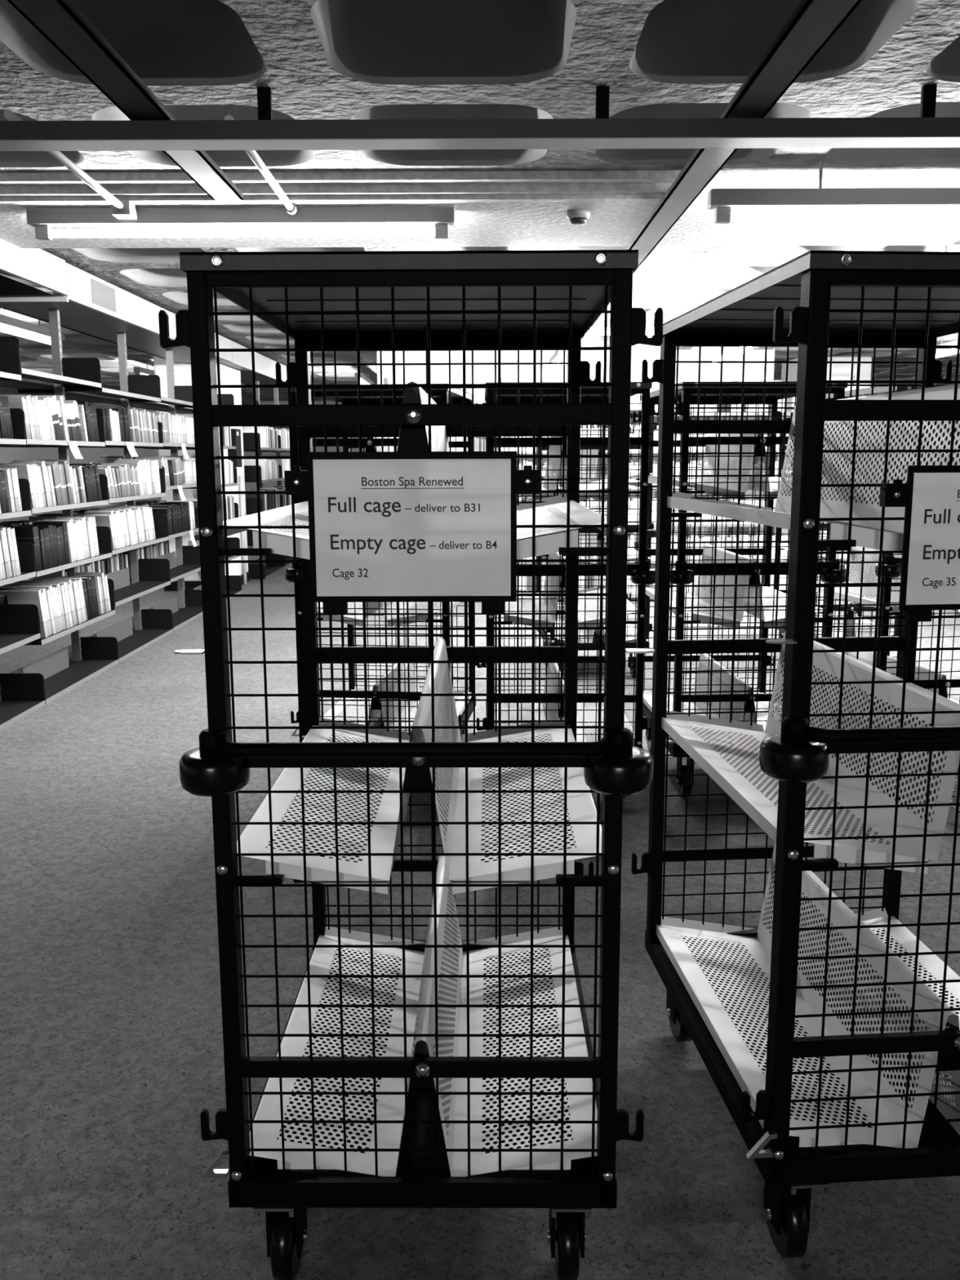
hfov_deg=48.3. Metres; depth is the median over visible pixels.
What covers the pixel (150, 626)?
bay
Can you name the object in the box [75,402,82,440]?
book
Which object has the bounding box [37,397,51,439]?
book
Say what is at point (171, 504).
book
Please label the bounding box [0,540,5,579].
book
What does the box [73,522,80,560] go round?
book
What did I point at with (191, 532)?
paper note
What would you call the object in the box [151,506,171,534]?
book
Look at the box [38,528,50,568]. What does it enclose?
book
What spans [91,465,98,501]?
book
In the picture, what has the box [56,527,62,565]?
book
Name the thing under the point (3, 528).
book
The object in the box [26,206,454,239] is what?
fitting
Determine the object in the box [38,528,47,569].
book
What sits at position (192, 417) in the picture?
book
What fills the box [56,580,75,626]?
book
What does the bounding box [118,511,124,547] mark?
book
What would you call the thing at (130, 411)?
book
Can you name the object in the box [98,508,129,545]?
book
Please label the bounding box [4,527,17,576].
book
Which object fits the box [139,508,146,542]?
book
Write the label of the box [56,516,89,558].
book
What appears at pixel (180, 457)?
book
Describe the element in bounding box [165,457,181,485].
book
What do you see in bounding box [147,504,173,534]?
book
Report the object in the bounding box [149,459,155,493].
book
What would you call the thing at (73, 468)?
book
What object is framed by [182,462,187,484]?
book
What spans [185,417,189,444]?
book
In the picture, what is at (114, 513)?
book
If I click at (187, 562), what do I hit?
bay
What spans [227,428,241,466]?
electrical box
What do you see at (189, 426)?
book
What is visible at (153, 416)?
book
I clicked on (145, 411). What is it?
book
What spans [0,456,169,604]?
shelves
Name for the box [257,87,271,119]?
bracket
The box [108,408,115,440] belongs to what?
book
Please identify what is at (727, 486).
tray
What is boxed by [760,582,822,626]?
tray
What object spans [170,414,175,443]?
book
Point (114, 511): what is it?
book
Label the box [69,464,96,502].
book
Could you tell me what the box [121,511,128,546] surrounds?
book
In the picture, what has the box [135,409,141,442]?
book
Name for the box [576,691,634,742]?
tray
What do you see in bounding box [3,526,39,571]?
book
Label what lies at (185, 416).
book
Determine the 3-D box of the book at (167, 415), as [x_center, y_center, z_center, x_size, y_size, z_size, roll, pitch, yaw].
[-2.615,-1.726,8.736,0.190,0.242,0.074,0,10,0]
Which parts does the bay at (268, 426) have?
shelf, shelf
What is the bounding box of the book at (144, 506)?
[144,506,150,541]
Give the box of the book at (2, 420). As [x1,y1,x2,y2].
[0,395,6,438]
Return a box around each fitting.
[0,314,65,347]
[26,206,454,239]
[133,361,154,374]
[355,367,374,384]
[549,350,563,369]
[585,319,671,335]
[707,160,959,223]
[709,346,758,364]
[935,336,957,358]
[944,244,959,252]
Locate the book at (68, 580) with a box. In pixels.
[39,577,77,624]
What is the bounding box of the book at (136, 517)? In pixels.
[132,508,142,543]
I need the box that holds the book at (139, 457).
[137,456,164,466]
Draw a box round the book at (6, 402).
[4,396,13,439]
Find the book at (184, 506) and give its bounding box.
[182,505,186,531]
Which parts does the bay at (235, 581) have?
shelf, shelf, shelf, shelf, shelf, shelf, shelf, shelf, shelf, shelf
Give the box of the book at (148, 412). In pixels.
[148,412,153,442]
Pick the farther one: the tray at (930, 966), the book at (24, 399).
the book at (24, 399)
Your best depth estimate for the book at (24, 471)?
5.99 m
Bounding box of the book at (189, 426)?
[185,417,191,444]
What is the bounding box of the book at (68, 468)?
[67,462,75,503]
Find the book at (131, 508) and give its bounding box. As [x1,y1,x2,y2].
[130,508,137,544]
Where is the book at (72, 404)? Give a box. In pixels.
[71,403,78,440]
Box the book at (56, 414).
[30,395,62,439]
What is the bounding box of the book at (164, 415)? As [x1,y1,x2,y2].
[164,414,168,442]
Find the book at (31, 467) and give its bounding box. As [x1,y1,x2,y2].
[29,464,38,508]
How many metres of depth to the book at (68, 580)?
6.63 m
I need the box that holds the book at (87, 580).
[60,576,94,618]
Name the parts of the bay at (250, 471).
shelf, shelf, shelf, shelf, shelf, shelf, shelf, shelf, shelf, shelf, shelf, shelf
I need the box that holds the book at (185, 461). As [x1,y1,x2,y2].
[182,460,189,484]
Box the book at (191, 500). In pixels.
[191,500,194,528]
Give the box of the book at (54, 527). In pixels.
[52,524,59,566]
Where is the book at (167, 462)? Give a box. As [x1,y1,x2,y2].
[167,462,171,485]
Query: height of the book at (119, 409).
0.246 m
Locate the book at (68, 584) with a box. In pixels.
[68,583,75,625]
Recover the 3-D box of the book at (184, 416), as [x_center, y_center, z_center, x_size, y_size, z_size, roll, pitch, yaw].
[-2.624,-1.803,9.221,0.190,0.232,0.077,0,10,0]
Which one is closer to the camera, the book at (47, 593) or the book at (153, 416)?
the book at (47, 593)
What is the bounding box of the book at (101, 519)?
[82,513,115,550]
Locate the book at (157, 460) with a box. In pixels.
[155,459,160,493]
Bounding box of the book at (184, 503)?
[164,502,188,530]
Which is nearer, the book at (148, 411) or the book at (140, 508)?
the book at (140, 508)
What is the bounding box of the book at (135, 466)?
[133,465,141,495]
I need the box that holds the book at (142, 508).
[119,506,148,542]
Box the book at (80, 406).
[77,404,88,441]
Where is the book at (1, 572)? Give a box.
[0,560,3,579]
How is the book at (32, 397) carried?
on the bay at (91, 656)
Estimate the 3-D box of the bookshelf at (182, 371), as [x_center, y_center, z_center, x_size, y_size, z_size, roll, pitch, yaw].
[-3.012,-1.884,11.672,0.710,2.600,0.970,0,10,0]
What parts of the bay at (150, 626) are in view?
shelf, shelf, shelf, shelf, shelf, shelf, shelf, shelf, shelf, shelf, shelf, shelf, shelf, shelf, shelf, shelf, shelf, shelf, shelf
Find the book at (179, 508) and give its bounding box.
[177,506,182,532]
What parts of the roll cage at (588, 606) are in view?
post, post, panel, cross rail, cross rail, panel, panel, panel, panel, panel, panel, frame, cross rail, cross rail, roof panel, panel, cross rail, cross rail, cross rail, push handle, cross rail, post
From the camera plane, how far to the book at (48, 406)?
6.30 m
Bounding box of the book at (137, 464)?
[114,462,142,495]
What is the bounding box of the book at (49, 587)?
[17,584,58,633]
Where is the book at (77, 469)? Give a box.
[71,466,84,502]
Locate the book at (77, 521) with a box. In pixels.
[72,519,84,559]
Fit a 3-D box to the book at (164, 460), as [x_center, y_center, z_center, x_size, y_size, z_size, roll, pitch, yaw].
[-2.622,-1.345,8.630,0.190,0.216,0.073,0,10,0]
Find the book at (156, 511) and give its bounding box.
[151,507,170,535]
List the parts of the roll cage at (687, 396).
frame, post, cross rail, cross rail, panel, cross rail, cross rail, panel, panel, cross rail, panel, panel, cross rail, roof panel, panel, cross rail, panel, panel, push handle, cross rail, post, post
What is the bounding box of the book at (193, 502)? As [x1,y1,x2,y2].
[192,502,195,528]
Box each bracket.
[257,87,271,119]
[595,85,609,118]
[920,84,937,117]
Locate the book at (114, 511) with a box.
[113,510,123,548]
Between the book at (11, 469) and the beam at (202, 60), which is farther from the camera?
the book at (11, 469)
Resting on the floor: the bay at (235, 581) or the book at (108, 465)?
the bay at (235, 581)
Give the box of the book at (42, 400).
[40,399,49,439]
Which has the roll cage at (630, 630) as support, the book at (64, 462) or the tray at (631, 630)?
the tray at (631, 630)
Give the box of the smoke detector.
[566,208,590,225]
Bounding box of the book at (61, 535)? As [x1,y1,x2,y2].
[55,525,66,564]
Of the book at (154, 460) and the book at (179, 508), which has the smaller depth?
the book at (154, 460)
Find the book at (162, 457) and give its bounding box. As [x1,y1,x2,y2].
[162,457,166,486]
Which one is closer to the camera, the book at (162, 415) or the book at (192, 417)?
the book at (162, 415)
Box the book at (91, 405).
[88,404,97,441]
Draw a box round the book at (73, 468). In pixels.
[71,467,79,503]
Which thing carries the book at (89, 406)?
on the bay at (91, 656)
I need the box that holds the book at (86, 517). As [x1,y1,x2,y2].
[84,516,95,555]
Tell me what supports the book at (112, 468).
on the bay at (150, 626)
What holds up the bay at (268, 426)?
on the floor
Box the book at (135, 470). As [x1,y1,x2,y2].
[133,466,138,495]
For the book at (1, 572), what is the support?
on the bay at (21, 695)
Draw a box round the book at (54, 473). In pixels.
[44,462,61,506]
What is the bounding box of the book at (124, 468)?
[123,466,128,497]
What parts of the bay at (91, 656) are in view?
shelf, shelf, shelf, shelf, shelf, shelf, shelf, shelf, shelf, shelf, shelf, shelf, shelf, shelf, shelf, shelf, shelf, shelf, shelf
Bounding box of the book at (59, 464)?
[57,463,66,505]
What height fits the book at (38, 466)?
0.241 m
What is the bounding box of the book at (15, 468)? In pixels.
[13,467,22,511]
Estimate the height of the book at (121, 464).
0.240 m
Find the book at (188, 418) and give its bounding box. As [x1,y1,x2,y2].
[187,417,190,444]
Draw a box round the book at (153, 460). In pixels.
[152,460,156,493]
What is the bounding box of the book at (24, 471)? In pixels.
[0,462,36,508]
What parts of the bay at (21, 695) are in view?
shelf, shelf, shelf, shelf, shelf, shelf, shelf, shelf, shelf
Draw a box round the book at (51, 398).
[48,396,58,439]
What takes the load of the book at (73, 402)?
on the bay at (91, 656)
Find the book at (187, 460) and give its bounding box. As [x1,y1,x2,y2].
[186,460,190,484]
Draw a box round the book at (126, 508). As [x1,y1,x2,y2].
[105,507,135,545]
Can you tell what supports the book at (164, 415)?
on the bay at (187, 562)
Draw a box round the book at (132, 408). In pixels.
[128,407,138,442]
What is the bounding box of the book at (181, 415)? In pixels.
[181,415,186,443]
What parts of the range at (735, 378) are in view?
shelf, shelf, shelf, shelf, shelf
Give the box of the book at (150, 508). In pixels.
[149,506,155,539]
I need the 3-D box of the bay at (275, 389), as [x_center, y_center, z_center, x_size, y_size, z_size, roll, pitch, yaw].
[-2.788,-2.197,14.243,0.560,2.368,1.317,0,10,0]
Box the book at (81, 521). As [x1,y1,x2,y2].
[80,520,86,559]
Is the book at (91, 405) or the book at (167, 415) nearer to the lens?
the book at (91, 405)
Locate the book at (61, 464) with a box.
[60,463,68,504]
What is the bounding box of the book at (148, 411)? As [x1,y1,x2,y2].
[148,411,164,442]
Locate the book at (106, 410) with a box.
[105,408,111,440]
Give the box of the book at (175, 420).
[173,415,177,443]
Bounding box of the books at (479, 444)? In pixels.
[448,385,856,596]
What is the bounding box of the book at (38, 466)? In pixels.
[37,465,46,507]
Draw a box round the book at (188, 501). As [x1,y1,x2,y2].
[168,500,192,529]
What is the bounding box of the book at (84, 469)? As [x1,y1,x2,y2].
[81,465,91,502]
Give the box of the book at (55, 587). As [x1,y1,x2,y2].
[54,586,63,631]
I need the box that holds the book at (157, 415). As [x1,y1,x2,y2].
[154,414,160,422]
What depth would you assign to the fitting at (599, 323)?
8.95 m
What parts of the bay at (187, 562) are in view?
shelf, shelf, shelf, shelf, shelf, shelf, shelf, shelf, shelf, shelf, shelf, shelf, shelf, shelf, shelf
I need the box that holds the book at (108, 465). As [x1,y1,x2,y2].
[108,465,115,498]
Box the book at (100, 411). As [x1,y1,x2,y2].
[95,408,107,440]
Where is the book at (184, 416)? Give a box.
[183,416,186,443]
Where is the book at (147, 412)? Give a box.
[145,411,151,442]
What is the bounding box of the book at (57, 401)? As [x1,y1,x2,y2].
[56,400,64,440]
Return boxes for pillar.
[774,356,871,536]
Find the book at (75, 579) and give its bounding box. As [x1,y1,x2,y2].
[71,578,83,622]
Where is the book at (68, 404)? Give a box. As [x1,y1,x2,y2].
[67,403,75,440]
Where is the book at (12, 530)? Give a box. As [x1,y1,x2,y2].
[10,528,21,575]
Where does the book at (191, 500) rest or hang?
on the bay at (187, 562)
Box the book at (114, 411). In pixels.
[114,410,119,441]
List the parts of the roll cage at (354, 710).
post, post, cross rail, cross rail, panel, cross rail, panel, panel, roof panel, panel, frame, panel, panel, cross rail, panel, cross rail, post, post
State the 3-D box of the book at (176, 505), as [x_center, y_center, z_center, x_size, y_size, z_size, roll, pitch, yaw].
[-2.615,-1.010,8.957,0.190,0.230,0.075,0,10,0]
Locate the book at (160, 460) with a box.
[149,458,163,468]
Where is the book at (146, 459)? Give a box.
[146,458,152,493]
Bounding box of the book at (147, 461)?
[146,460,151,494]
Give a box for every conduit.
[4,109,206,228]
[224,115,297,214]
[239,475,247,584]
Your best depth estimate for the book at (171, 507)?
8.83 m
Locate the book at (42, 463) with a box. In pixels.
[9,460,51,506]
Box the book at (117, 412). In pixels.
[115,411,120,441]
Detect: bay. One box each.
[0,308,118,704]
[0,343,45,730]
[17,332,173,662]
[107,349,202,631]
[142,394,242,606]
[241,379,285,579]
[248,387,293,567]
[261,426,289,452]
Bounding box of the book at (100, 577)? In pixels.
[98,576,105,613]
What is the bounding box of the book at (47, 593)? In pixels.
[45,589,55,634]
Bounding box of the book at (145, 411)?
[145,410,152,442]
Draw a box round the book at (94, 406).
[93,404,99,441]
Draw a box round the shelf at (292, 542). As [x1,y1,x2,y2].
[221,501,310,559]
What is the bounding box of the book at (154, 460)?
[152,459,159,493]
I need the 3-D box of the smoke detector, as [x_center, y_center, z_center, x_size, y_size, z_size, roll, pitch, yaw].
[0.463,-1.984,5.039,0.110,0.060,0.110,0,10,0]
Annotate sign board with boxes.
[284,451,539,613]
[879,465,959,622]
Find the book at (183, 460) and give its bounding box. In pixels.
[182,459,191,484]
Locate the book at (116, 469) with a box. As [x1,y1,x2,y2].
[113,467,121,497]
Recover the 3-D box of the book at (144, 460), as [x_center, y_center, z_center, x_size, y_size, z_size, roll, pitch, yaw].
[-2.614,-1.234,8.113,0.190,0.268,0.082,0,10,0]
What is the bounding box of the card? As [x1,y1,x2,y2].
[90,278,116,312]
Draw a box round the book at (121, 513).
[120,511,126,546]
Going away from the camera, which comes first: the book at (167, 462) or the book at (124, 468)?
the book at (124, 468)
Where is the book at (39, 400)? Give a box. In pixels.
[37,399,47,439]
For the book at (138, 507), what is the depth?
7.96 m
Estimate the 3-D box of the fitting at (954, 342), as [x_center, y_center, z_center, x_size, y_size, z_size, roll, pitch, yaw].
[4.689,-3.033,10.341,0.070,0.505,1.930,0,10,0]
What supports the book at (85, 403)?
on the bay at (91, 656)
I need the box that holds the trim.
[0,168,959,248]
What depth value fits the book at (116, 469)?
7.50 m
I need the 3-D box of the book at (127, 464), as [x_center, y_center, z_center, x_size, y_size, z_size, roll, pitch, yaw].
[-2.615,-1.154,7.737,0.190,0.237,0.087,0,10,0]
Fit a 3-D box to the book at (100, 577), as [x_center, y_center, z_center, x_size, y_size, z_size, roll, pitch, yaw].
[-2.618,-0.302,7.170,0.190,0.253,0.072,0,10,0]
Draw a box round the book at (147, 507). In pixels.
[146,506,152,541]
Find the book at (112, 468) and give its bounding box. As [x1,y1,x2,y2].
[111,466,119,497]
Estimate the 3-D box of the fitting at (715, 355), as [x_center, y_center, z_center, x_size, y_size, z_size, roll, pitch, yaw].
[2.538,-3.092,10.735,0.070,0.505,1.930,0,10,0]
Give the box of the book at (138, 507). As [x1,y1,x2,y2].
[114,506,144,542]
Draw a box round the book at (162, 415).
[160,413,167,442]
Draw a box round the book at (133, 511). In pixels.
[132,509,138,544]
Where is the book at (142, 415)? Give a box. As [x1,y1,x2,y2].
[137,409,146,442]
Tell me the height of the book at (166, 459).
0.219 m
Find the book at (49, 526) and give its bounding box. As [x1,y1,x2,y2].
[21,524,56,567]
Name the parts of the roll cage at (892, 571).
cross rail, panel, roof panel, post, panel, panel, push handle, panel, cross rail, panel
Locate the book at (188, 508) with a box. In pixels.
[186,502,190,530]
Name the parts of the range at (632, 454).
shelf, shelf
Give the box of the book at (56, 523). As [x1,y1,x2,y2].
[32,521,70,564]
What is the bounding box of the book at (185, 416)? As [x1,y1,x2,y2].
[185,416,194,444]
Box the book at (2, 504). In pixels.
[0,480,4,513]
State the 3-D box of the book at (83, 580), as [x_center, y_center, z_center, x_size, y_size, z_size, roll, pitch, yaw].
[-2.618,-0.260,6.888,0.190,0.265,0.101,0,10,0]
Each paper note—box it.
[68,441,83,458]
[125,442,137,456]
[177,485,186,500]
[181,444,189,459]
[189,530,196,546]
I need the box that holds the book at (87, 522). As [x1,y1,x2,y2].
[85,520,93,557]
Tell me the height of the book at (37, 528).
0.255 m
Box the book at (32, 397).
[31,395,39,439]
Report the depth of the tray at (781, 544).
7.28 m
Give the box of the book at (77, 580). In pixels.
[76,579,85,622]
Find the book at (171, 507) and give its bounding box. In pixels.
[170,506,176,533]
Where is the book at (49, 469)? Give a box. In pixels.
[47,465,56,506]
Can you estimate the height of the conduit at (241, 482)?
1.200 m
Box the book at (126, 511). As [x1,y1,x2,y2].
[125,510,133,545]
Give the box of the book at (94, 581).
[93,576,99,615]
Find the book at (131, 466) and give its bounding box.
[128,465,137,496]
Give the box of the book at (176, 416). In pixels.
[173,414,179,443]
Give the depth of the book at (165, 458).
8.65 m
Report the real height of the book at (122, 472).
0.217 m
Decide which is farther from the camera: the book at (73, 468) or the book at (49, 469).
the book at (73, 468)
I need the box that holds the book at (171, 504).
[168,503,178,533]
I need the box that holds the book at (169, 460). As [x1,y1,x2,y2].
[168,460,174,485]
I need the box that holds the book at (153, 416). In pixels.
[150,413,156,443]
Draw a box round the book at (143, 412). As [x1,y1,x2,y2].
[142,412,147,442]
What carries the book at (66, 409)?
on the bay at (91, 656)
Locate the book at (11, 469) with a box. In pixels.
[0,467,19,511]
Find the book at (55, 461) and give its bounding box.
[44,460,63,505]
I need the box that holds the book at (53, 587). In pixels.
[52,586,61,631]
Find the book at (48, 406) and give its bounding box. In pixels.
[37,396,55,439]
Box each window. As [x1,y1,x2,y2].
[376,351,442,384]
[442,343,774,402]
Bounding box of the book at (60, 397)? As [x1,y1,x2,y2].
[55,395,69,440]
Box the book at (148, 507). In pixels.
[148,506,153,540]
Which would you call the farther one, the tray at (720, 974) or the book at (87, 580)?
the book at (87, 580)
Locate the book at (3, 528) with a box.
[0,527,12,577]
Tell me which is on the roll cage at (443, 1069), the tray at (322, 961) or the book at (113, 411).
the tray at (322, 961)
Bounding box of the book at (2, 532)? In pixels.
[0,528,10,577]
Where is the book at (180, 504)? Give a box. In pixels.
[159,502,184,532]
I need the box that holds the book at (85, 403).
[75,400,92,441]
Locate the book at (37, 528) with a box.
[2,525,42,570]
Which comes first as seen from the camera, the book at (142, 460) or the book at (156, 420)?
the book at (142, 460)
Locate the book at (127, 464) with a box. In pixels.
[126,463,133,496]
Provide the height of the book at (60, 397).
0.273 m
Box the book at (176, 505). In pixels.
[176,505,179,533]
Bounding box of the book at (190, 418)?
[190,417,192,444]
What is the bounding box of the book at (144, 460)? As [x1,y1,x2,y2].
[120,458,149,494]
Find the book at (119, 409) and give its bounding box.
[95,406,125,441]
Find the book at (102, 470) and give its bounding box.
[97,466,112,498]
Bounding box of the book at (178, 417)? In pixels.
[177,417,181,443]
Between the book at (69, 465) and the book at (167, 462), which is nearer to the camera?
the book at (69, 465)
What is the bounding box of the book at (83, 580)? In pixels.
[81,578,90,619]
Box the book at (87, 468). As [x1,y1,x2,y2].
[86,467,94,502]
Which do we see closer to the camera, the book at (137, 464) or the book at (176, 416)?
the book at (137, 464)
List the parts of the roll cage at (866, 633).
post, frame, panel, panel, panel, panel, panel, cross rail, post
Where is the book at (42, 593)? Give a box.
[40,591,49,635]
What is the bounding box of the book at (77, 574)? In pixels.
[74,572,108,613]
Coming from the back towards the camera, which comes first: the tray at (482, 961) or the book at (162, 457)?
the book at (162, 457)
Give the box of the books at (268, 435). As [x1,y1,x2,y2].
[187,426,291,545]
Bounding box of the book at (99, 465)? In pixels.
[97,464,114,498]
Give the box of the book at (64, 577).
[52,576,87,620]
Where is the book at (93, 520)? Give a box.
[66,515,99,555]
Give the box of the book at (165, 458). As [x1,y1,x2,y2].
[163,457,168,486]
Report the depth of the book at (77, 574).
7.17 m
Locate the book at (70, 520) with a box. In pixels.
[39,518,77,561]
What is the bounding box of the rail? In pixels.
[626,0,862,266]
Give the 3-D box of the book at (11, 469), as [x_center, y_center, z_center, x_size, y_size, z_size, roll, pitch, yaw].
[-2.615,-0.815,5.826,0.190,0.237,0.071,0,10,0]
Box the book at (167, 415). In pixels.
[164,413,172,443]
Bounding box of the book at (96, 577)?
[94,575,103,613]
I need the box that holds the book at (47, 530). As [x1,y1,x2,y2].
[37,527,52,568]
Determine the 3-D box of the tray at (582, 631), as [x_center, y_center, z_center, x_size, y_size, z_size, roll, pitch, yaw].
[0.557,-0.053,7.131,0.249,0.088,0.838,-1,10,-3]
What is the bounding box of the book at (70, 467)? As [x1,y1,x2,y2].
[69,466,77,503]
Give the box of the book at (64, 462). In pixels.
[36,459,73,504]
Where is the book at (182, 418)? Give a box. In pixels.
[181,417,185,443]
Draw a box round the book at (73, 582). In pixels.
[71,580,81,623]
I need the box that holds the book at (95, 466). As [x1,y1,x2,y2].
[69,463,102,501]
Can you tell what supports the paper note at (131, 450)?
attached to the bay at (150, 626)
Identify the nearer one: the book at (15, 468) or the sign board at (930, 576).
the sign board at (930, 576)
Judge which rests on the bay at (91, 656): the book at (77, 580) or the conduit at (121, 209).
the book at (77, 580)
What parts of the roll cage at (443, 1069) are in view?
post, post, roof panel, cross rail, panel, cross rail, panel, cross rail, panel, push handle, cross rail, panel, cross rail, frame, panel, cross rail, panel, cross rail, panel, cross rail, panel, post, post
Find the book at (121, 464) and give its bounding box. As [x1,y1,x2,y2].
[100,462,130,496]
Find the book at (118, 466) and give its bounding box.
[108,464,124,497]
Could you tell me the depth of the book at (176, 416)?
8.94 m
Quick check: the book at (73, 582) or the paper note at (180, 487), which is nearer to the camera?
the book at (73, 582)
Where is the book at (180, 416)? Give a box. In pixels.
[177,415,183,443]
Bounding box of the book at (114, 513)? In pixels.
[113,512,120,548]
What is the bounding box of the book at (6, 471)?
[0,468,15,512]
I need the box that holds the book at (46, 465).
[45,465,53,506]
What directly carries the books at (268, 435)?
on the bay at (250, 471)
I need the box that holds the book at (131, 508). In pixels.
[130,507,142,542]
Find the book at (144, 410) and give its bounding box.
[135,408,149,442]
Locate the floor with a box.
[0,526,959,1279]
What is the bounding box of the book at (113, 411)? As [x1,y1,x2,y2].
[111,410,117,440]
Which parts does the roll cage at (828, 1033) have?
post, cross rail, cross rail, cross rail, panel, post, cross rail, frame, roof panel, panel, panel, panel, panel, cross rail, push handle, panel, panel, cross rail, cross rail, cross rail, post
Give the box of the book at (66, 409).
[63,403,72,440]
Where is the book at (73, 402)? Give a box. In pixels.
[63,400,81,440]
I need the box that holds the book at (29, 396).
[0,394,37,439]
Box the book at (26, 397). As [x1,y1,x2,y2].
[0,395,35,439]
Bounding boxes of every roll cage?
[158,249,663,1279]
[284,383,481,741]
[475,382,658,798]
[536,409,658,677]
[627,381,847,797]
[631,250,959,1257]
[773,413,899,656]
[779,384,959,703]
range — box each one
[383,376,854,599]
[516,453,755,542]
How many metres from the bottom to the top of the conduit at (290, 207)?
0.060 m
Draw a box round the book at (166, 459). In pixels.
[166,458,169,486]
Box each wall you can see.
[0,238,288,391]
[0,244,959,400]
[0,394,75,521]
[71,400,777,515]
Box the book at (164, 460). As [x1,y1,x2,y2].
[164,459,167,486]
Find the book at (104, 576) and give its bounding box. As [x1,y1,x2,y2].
[103,575,111,611]
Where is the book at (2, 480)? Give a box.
[0,470,9,513]
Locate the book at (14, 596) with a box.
[5,589,48,637]
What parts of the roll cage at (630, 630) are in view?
post, post, panel, panel, panel, panel, frame, panel, panel, cross rail, panel, panel, cross rail, cross rail, push handle, roof panel, post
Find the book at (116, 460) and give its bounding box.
[114,459,144,495]
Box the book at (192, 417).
[191,417,194,439]
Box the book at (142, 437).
[137,410,144,442]
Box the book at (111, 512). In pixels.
[84,510,118,549]
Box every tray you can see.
[236,717,409,893]
[249,926,425,1176]
[317,602,363,626]
[323,686,372,724]
[386,601,460,626]
[401,688,471,732]
[448,716,601,894]
[451,926,597,1177]
[497,691,546,725]
[504,589,554,626]
[516,484,553,498]
[516,494,606,559]
[542,471,586,480]
[545,620,590,643]
[563,555,591,563]
[564,475,639,500]
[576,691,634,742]
[577,586,636,626]
[604,623,636,642]
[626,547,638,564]
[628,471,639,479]
[643,690,705,715]
[645,584,742,627]
[648,475,745,499]
[656,915,915,1151]
[661,710,937,874]
[666,491,903,551]
[753,688,770,731]
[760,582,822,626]
[768,476,781,499]
[780,542,844,564]
[813,625,835,637]
[816,582,936,618]
[853,613,893,636]
[854,907,959,1028]
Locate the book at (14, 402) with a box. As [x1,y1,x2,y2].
[8,396,30,439]
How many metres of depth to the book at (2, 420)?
5.66 m
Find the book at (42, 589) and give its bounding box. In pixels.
[13,587,52,635]
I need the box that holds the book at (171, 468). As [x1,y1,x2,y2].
[169,461,173,485]
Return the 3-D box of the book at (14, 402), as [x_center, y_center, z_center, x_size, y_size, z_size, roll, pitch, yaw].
[-2.613,-1.232,5.954,0.190,0.234,0.076,0,10,0]
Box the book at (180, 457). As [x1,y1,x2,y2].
[162,455,185,484]
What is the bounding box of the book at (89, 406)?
[88,405,94,441]
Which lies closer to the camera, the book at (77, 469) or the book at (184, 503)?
the book at (77, 469)
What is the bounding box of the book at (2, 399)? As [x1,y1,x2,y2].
[0,396,9,439]
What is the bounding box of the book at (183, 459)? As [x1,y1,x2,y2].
[182,458,193,484]
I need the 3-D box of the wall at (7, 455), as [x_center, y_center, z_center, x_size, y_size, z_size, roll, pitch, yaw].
[-9.106,-1.465,7.860,0.200,3.100,32.000,0,10,0]
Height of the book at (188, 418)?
0.225 m
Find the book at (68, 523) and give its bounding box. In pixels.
[66,521,75,562]
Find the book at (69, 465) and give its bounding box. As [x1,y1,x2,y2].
[69,465,86,502]
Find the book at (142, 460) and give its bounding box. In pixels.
[141,459,146,494]
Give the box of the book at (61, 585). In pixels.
[59,583,70,628]
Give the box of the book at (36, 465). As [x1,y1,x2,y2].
[35,464,44,507]
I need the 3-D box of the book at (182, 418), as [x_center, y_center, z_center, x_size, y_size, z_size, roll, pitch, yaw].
[-2.614,-1.783,9.132,0.190,0.222,0.070,0,10,0]
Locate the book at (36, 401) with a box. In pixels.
[33,395,44,439]
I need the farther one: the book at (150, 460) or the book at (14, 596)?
the book at (150, 460)
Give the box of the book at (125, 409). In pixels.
[121,406,131,441]
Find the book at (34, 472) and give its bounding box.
[29,462,41,507]
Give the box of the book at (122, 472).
[121,466,126,497]
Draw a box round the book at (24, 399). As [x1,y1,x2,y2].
[24,399,31,439]
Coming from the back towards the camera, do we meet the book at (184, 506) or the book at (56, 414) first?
the book at (184, 506)
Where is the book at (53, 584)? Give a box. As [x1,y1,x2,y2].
[28,582,66,630]
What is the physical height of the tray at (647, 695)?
0.088 m
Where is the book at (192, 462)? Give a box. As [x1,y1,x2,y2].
[191,461,195,484]
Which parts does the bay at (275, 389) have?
shelf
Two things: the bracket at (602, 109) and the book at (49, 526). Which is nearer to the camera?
the bracket at (602, 109)
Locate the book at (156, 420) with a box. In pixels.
[155,415,159,443]
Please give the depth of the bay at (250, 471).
12.48 m
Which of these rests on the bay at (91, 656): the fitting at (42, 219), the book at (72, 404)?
the book at (72, 404)
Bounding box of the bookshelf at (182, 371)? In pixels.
[153,355,249,591]
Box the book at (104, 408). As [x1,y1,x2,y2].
[104,408,111,440]
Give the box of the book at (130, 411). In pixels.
[128,408,136,441]
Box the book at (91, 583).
[88,576,97,617]
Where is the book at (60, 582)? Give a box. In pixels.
[35,581,72,627]
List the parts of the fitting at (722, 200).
hanger rod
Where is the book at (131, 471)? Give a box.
[129,466,134,496]

